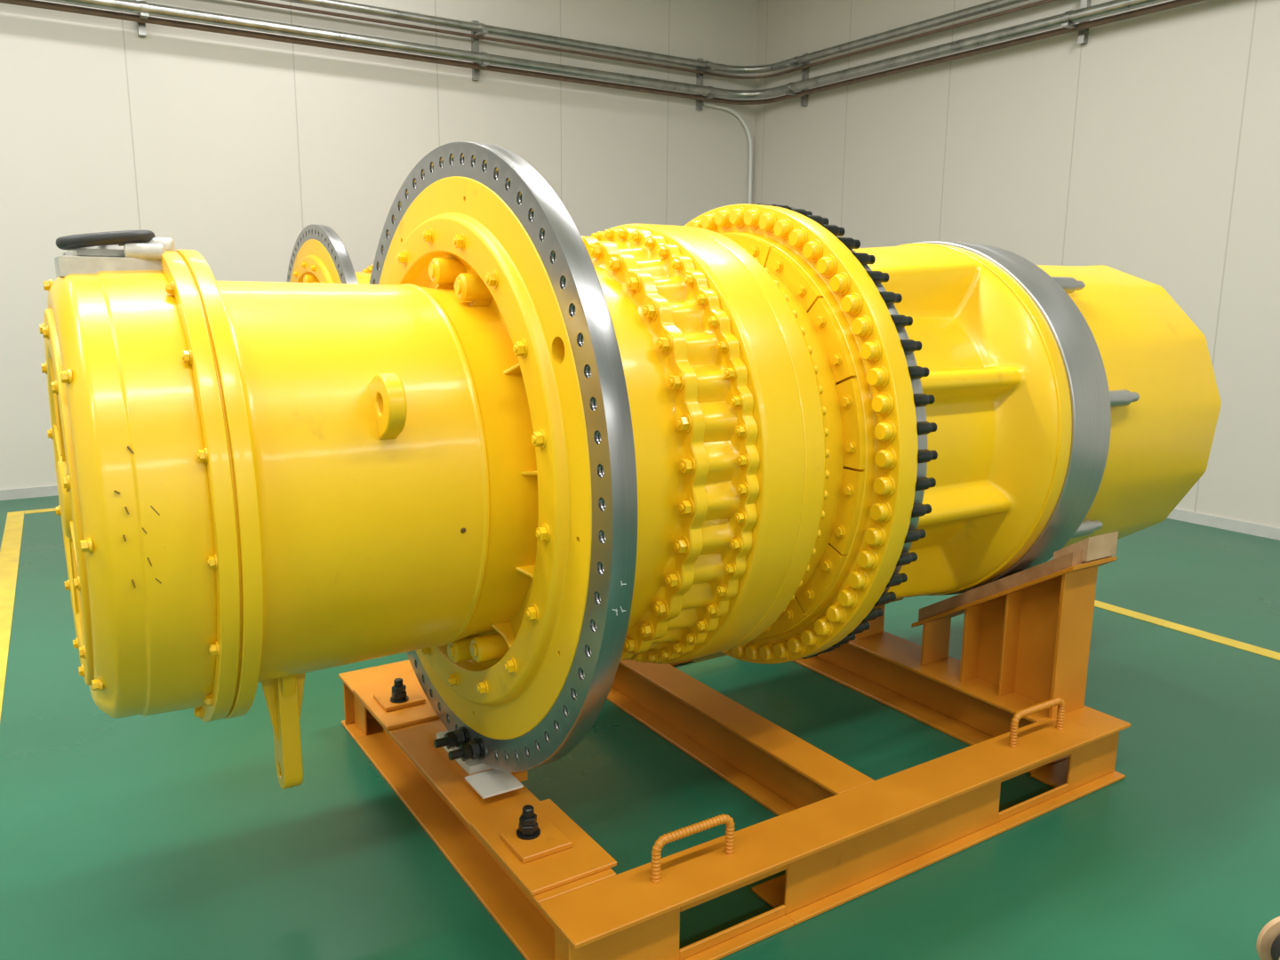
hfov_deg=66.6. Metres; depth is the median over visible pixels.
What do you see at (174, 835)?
floor
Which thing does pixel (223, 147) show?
wall
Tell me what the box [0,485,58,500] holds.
baseboard
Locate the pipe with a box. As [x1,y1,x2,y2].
[0,0,1206,204]
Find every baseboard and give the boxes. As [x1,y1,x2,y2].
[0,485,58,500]
[1166,508,1279,540]
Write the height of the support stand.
0.961 m
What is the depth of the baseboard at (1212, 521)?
7.91 m
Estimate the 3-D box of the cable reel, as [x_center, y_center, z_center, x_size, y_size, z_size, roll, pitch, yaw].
[1.799,1.295,2.637,0.192,0.192,0.120,2,11,5]
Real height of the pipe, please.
4.500 m
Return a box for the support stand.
[338,531,1130,959]
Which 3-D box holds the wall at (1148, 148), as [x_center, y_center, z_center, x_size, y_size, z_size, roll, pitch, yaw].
[6.886,-1.849,4.377,0.200,5.800,19.830,-6,13,-32]
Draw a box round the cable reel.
[1256,916,1279,959]
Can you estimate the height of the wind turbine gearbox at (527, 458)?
2.000 m
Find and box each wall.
[0,0,758,489]
[752,0,1279,527]
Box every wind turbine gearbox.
[39,141,1221,789]
[286,224,373,284]
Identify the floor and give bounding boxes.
[0,495,1279,959]

